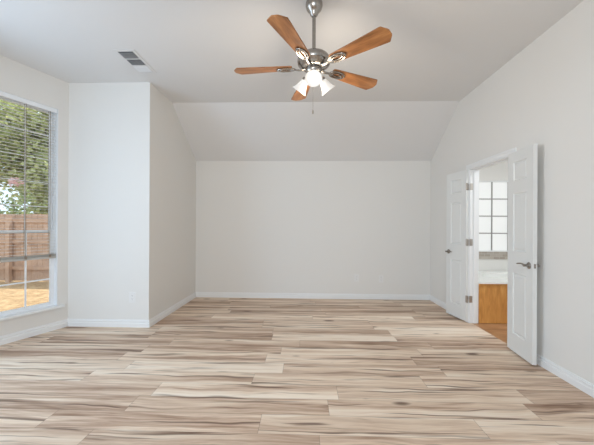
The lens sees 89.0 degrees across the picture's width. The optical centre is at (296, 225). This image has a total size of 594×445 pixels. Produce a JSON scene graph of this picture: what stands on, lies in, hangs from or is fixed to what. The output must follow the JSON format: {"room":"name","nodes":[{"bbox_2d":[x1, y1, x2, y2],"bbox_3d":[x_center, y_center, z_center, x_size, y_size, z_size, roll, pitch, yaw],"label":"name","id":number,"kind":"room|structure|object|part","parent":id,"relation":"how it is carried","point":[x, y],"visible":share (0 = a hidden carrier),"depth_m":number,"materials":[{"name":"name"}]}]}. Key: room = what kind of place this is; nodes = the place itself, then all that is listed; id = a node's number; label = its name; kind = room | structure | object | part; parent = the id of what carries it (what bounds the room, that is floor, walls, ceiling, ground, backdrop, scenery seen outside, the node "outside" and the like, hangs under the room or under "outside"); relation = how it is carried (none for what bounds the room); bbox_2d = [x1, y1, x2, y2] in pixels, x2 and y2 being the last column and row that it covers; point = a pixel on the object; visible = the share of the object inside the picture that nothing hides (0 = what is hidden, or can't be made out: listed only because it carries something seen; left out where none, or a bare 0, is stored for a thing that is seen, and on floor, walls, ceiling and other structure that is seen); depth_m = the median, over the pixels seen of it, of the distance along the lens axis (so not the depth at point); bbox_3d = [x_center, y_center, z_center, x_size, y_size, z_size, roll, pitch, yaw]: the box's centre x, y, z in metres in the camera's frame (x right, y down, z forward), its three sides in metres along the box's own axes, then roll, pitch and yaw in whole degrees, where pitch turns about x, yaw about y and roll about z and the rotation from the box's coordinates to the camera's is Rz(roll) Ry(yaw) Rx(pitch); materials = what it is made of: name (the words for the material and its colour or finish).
{"room":"empty bedroom","nodes":[
{"label":"empty bedroom","id":0,"kind":"room"},
{"bbox_2d":[0,55,68,335],"bbox_3d":[-3.143,-0.276,3.288,0.134,3.060,1.137,0,0,22],"label":"wall","id":1,"kind":"structure","parent":0,"point":[16,78],"depth_m":3.65,"materials":[{"name":"white paint"}]},
{"bbox_2d":[0,91,64,320],"bbox_3d":[-3.099,-0.215,3.309,0.156,2.417,0.957,0,0,22],"label":"window","id":2,"kind":"structure","parent":1,"relation":"in","point":[53,206],"depth_m":3.67,"materials":[{"name":"white plastic"}]},
{"bbox_2d":[0,107,47,229],"bbox_3d":[-3.148,-0.660,3.329,0.006,1.430,0.735,0,0,22],"label":"grille","id":3,"kind":"object","parent":2,"relation":"attached to","point":[25,107],"depth_m":3.44,"materials":[{"name":"white plastic"}]},
{"bbox_2d":[0,232,49,306],"bbox_3d":[-3.128,0.497,3.319,0.006,0.847,0.735,0,0,22],"label":"grille","id":4,"kind":"object","parent":2,"relation":"attached to","point":[25,281],"depth_m":3.43,"materials":[{"name":"white plastic"}]},
{"bbox_3d":[-3.153,-0.660,3.331,0.024,1.484,0.789,0,0,22],"label":"sash","id":5,"kind":"part","parent":2,"relation":"part of","materials":[{"name":"white plastic"}]},
{"bbox_3d":[-3.133,0.497,3.321,0.024,0.901,0.789,0,0,22],"label":"sash","id":6,"kind":"part","parent":2,"relation":"part of","materials":[{"name":"white plastic"}]},
{"bbox_2d":[0,91,56,262],"bbox_3d":[-3.095,-0.516,3.308,0.050,1.808,0.817,0,0,22],"label":"window blind","id":7,"kind":"object","parent":2,"relation":"attached to","point":[26,102],"visible":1,"depth_m":3.41,"materials":[{"name":"white plastic"}]},
{"bbox_3d":[-3.055,-0.500,3.397,0.039,1.747,0.024,0,0,22],"label":"ladder cord","id":8,"kind":"part","parent":7,"relation":"part of","materials":[{"name":"white fabric"}]},
{"bbox_3d":[-3.100,0.362,3.308,0.038,0.051,0.817,0,0,22],"label":"rail","id":9,"kind":"part","parent":7,"relation":"part of","materials":[{"name":"grey plastic"}]},
{"bbox_3d":[-2.965,-0.499,3.620,0.039,1.747,0.024,0,0,22],"label":"ladder cord","id":10,"kind":"part","parent":7,"relation":"part of","materials":[{"name":"white fabric"}]},
{"bbox_3d":[-3.079,0.980,3.298,0.099,0.027,0.957,0,0,22],"label":"sill","id":11,"kind":"part","parent":2,"relation":"part of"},
{"bbox_2d":[0,319,67,345],"bbox_3d":[-3.081,1.209,3.260,0.016,0.092,1.137,0,0,22],"label":"baseboard","id":12,"kind":"structure","parent":1,"relation":"attached to","point":[20,335],"depth_m":3.43,"materials":[{"name":"white wood"}]},
{"bbox_2d":[68,82,140,319],"bbox_3d":[-2.464,-0.272,3.836,1.033,3.060,0.114,0,0,2],"label":"wall","id":13,"kind":"structure","parent":0,"point":[104,163],"depth_m":3.78,"materials":[{"name":"white paint"}]},
{"bbox_2d":[68,319,148,327],"bbox_3d":[-2.351,1.212,3.768,1.049,0.092,0.016,0,0,2],"label":"baseboard","id":14,"kind":"structure","parent":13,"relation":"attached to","point":[71,322],"depth_m":3.76,"materials":[{"name":"white wood"}]},
{"bbox_2d":[129,292,135,302],"bbox_3d":[-2.048,0.890,3.763,0.088,0.132,0.007,0,0,2],"label":"wall outlet","id":15,"kind":"object","parent":13,"relation":"attached to","point":[132,295],"visible":1,"depth_m":3.76,"materials":[{"name":"white plastic"}]},
{"bbox_2d":[140,82,195,319],"bbox_3d":[-1.868,-0.274,4.618,0.114,3.070,1.712,0,0,2],"label":"wall","id":16,"kind":"structure","parent":0,"point":[168,162],"depth_m":4.16,"materials":[{"name":"white paint"}]},
{"bbox_2d":[149,292,195,327],"bbox_3d":[-1.812,1.215,4.551,0.016,0.092,1.614,0,0,2],"label":"baseboard","id":17,"kind":"structure","parent":16,"relation":"attached to","point":[165,313],"depth_m":4.33,"materials":[{"name":"white wood"}]},
{"bbox_2d":[0,0,582,160],"bbox_3d":[-0.611,-1.491,1.371,5.885,0.843,8.133,0,0,2],"label":"ceiling","id":18,"kind":"structure","parent":0,"point":[438,52],"depth_m":3.20,"materials":[{"name":"white paint"}]},
{"bbox_2d":[113,49,155,73],"bbox_3d":[-1.751,-1.782,3.294,0.223,0.011,0.475,0,0,2],"label":"ceiling vent","id":19,"kind":"object","parent":18,"relation":"in","point":[131,57],"visible":1,"depth_m":3.26,"materials":[{"name":"silver metal"}]},
{"bbox_2d":[234,0,391,113],"bbox_3d":[0.096,-1.326,2.410,1.210,0.904,1.234,0,0,2],"label":"ceiling fan","id":20,"kind":"object","parent":18,"relation":"hanging from","point":[314,61],"visible":1,"depth_m":2.30,"materials":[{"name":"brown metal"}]},
{"bbox_3d":[-0.270,-1.261,2.441,0.475,0.009,0.149,0,11,7],"label":"blade","id":21,"kind":"part","parent":20,"relation":"part of","materials":[{"name":"brown wood"}]},
{"bbox_3d":[-0.035,-1.260,2.023,0.149,0.009,0.475,12,5,24],"label":"blade","id":22,"kind":"part","parent":20,"relation":"part of","materials":[{"name":"brown wood"}]},
{"bbox_3d":[0.028,-1.126,2.471,0.129,0.134,0.120,0,0,2],"label":"lamp shade","id":23,"kind":"part","parent":20,"relation":"part of","materials":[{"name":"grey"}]},
{"bbox_3d":[0.055,-1.260,2.793,0.149,0.009,0.475,-10,2,-11],"label":"blade","id":24,"kind":"part","parent":20,"relation":"part of","materials":[{"name":"brown wood"}]},
{"bbox_3d":[0.120,-1.126,2.262,0.119,0.134,0.128,0,0,-31],"label":"lamp shade","id":25,"kind":"part","parent":20,"relation":"part of","materials":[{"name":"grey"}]},
{"bbox_3d":[0.248,-1.125,2.456,0.130,0.134,0.122,0,0,2],"label":"lamp shade","id":26,"kind":"part","parent":20,"relation":"part of","materials":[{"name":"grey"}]},
{"bbox_3d":[0.490,-1.258,2.593,0.475,0.009,0.149,0,-11,-29],"label":"blade","id":27,"kind":"part","parent":20,"relation":"part of","materials":[{"name":"brown wood"}]},
{"bbox_3d":[0.434,-1.258,2.117,0.475,0.009,0.149,0,-10,43],"label":"blade","id":28,"kind":"part","parent":20,"relation":"part of","materials":[{"name":"brown wood"}]},
{"bbox_2d":[0,297,593,444],"bbox_3d":[0.646,1.324,1.335,8.072,0.100,8.005,0,0,2],"label":"floor","id":29,"kind":"structure","parent":0,"point":[212,371],"depth_m":2.45,"materials":[{"name":"wood"}]},
{"bbox_2d":[478,271,507,323],"bbox_3d":[3.566,1.013,4.433,2.309,0.544,1.026,0,0,2],"label":"cabinet","id":30,"kind":"object","parent":29,"relation":"on","point":[492,284],"visible":0.25,"depth_m":3.97,"materials":[{"name":"brown wood"}]},
{"bbox_2d":[195,161,430,294],"bbox_3d":[0.267,0.061,5.357,4.114,2.422,0.114,0,0,2],"label":"wall","id":31,"kind":"structure","parent":0,"point":[262,226],"depth_m":5.30,"materials":[{"name":"white paint"}]},
{"bbox_2d":[196,292,429,299],"bbox_3d":[0.259,1.226,5.292,4.114,0.092,0.016,0,0,2],"label":"baseboard","id":32,"kind":"structure","parent":31,"relation":"attached to","point":[198,294],"depth_m":5.29,"materials":[{"name":"white wood"}]},
{"bbox_2d":[354,274,358,281],"bbox_3d":[1.046,0.906,5.273,0.082,0.130,0.007,0,0,2],"label":"wall outlet","id":33,"kind":"object","parent":31,"relation":"attached to","point":[356,276],"visible":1,"depth_m":5.27,"materials":[{"name":"white plastic"}]},
{"bbox_2d":[479,161,507,270],"bbox_3d":[3.588,-0.086,5.010,2.315,2.750,0.100,0,0,2],"label":"wall","id":34,"kind":"structure","parent":0,"point":[498,172],"depth_m":4.97,"materials":[{"name":"white paint"}]},
{"bbox_2d":[479,181,507,251],"bbox_3d":[3.498,-0.162,5.002,1.094,1.170,0.060,0,0,2],"label":"window","id":35,"kind":"structure","parent":34,"relation":"in","point":[493,195],"depth_m":5.01,"materials":[{"name":"white glass"}]},
{"bbox_2d":[479,252,507,258],"bbox_3d":[3.583,0.487,4.954,2.315,0.120,0.012,0,0,2],"label":"backsplash","id":36,"kind":"structure","parent":34,"relation":"attached to","point":[482,255],"depth_m":4.96,"materials":[{"name":"tile"}]},
{"bbox_2d":[430,0,593,383],"bbox_3d":[2.267,-0.253,1.288,0.114,3.070,8.133,0,0,2],"label":"wall","id":37,"kind":"structure","parent":0,"point":[543,96],"depth_m":2.65,"materials":[{"name":"white paint"}]},
{"bbox_2d":[430,295,445,309],"bbox_3d":[2.290,1.236,4.647,0.016,0.092,1.188,0,0,2],"label":"baseboard","id":38,"kind":"structure","parent":37,"relation":"attached to","point":[435,300],"depth_m":4.89,"materials":[{"name":"white wood"}]},
{"bbox_2d":[445,170,472,320],"bbox_3d":[2.247,0.259,4.194,0.142,2.010,0.459,0,0,-12],"label":"door","id":39,"kind":"structure","parent":37,"relation":"in","point":[456,251],"depth_m":4.17,"materials":[{"name":"white paint"}]},
{"bbox_2d":[465,147,516,322],"bbox_3d":[2.322,0.236,3.580,0.133,2.092,0.944,0,0,2],"label":"door frame","id":40,"kind":"structure","parent":37,"relation":"attached to","point":[474,172],"depth_m":3.98,"materials":[{"name":"white wood"}]},
{"bbox_2d":[507,144,539,364],"bbox_3d":[2.198,0.259,2.971,0.137,2.010,0.461,0,0,8],"label":"door","id":41,"kind":"structure","parent":37,"relation":"in","point":[522,163],"depth_m":2.90,"materials":[{"name":"white paint"}]},
{"bbox_3d":[2.136,0.366,2.848,0.051,0.062,0.151,0,0,8],"label":"lever handle","id":42,"kind":"part","parent":41,"relation":"part of","materials":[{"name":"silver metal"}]},
{"bbox_2d":[537,354,593,397],"bbox_3d":[2.164,1.236,0.225,0.016,0.092,5.773,0,0,2],"label":"baseboard","id":43,"kind":"structure","parent":37,"relation":"attached to","point":[571,378],"depth_m":2.49,"materials":[{"name":"white wood"}]},
{"label":"outside","id":44,"kind":"structure","parent":0,"visible":0},
{"bbox_2d":[0,280,48,311],"bbox_3d":[-13.601,1.451,4.391,20.574,0.200,36.000,0,0,2],"label":"ground","id":45,"kind":"structure","parent":44,"point":[37,292],"depth_m":6.14,"materials":[{"name":"soil"}]},
{"bbox_2d":[0,177,36,213],"bbox_3d":[-8.609,-0.049,9.264,1.183,2.913,1.138,0,0,2],"label":"flowering shrub","id":46,"kind":"object","parent":45,"relation":"on","point":[11,182],"visible":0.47,"depth_m":9.16,"materials":[{"name":"green plant"}]},
{"bbox_2d":[0,98,47,213],"bbox_3d":[-10.350,-2.334,12.788,5.916,7.511,5.316,0,0,-18],"label":"leafy tree","id":47,"kind":"object","parent":45,"relation":"on","point":[43,198],"visible":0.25,"depth_m":11.55,"materials":[{"name":"green plant"}]},
{"bbox_2d":[0,214,48,282],"bbox_3d":[-9.467,0.528,7.518,14.739,1.688,0.148,0,0,2],"label":"wooden fence","id":48,"kind":"object","parent":45,"relation":"on","point":[37,269],"visible":0.23,"depth_m":7.49,"materials":[{"name":"brown wood"}]},
{"bbox_3d":[-7.074,0.574,7.420,0.090,1.620,0.090,0,0,2],"label":"post","id":49,"kind":"part","parent":48,"relation":"part of","materials":[{"name":"brown wood"}]},
{"bbox_3d":[-9.487,-0.148,7.554,14.600,0.090,0.040,0,0,2],"label":"rail","id":50,"kind":"part","parent":48,"relation":"part of","materials":[{"name":"brown wood"}]},
{"bbox_3d":[-9.490,0.372,7.554,14.600,0.090,0.040,0,0,2],"label":"rail","id":51,"kind":"part","parent":48,"relation":"part of","materials":[{"name":"brown wood"}]},
{"bbox_3d":[-9.493,1.022,7.554,14.600,0.090,0.040,0,0,2],"label":"rail","id":52,"kind":"part","parent":48,"relation":"part of","materials":[{"name":"brown wood"}]}
]}

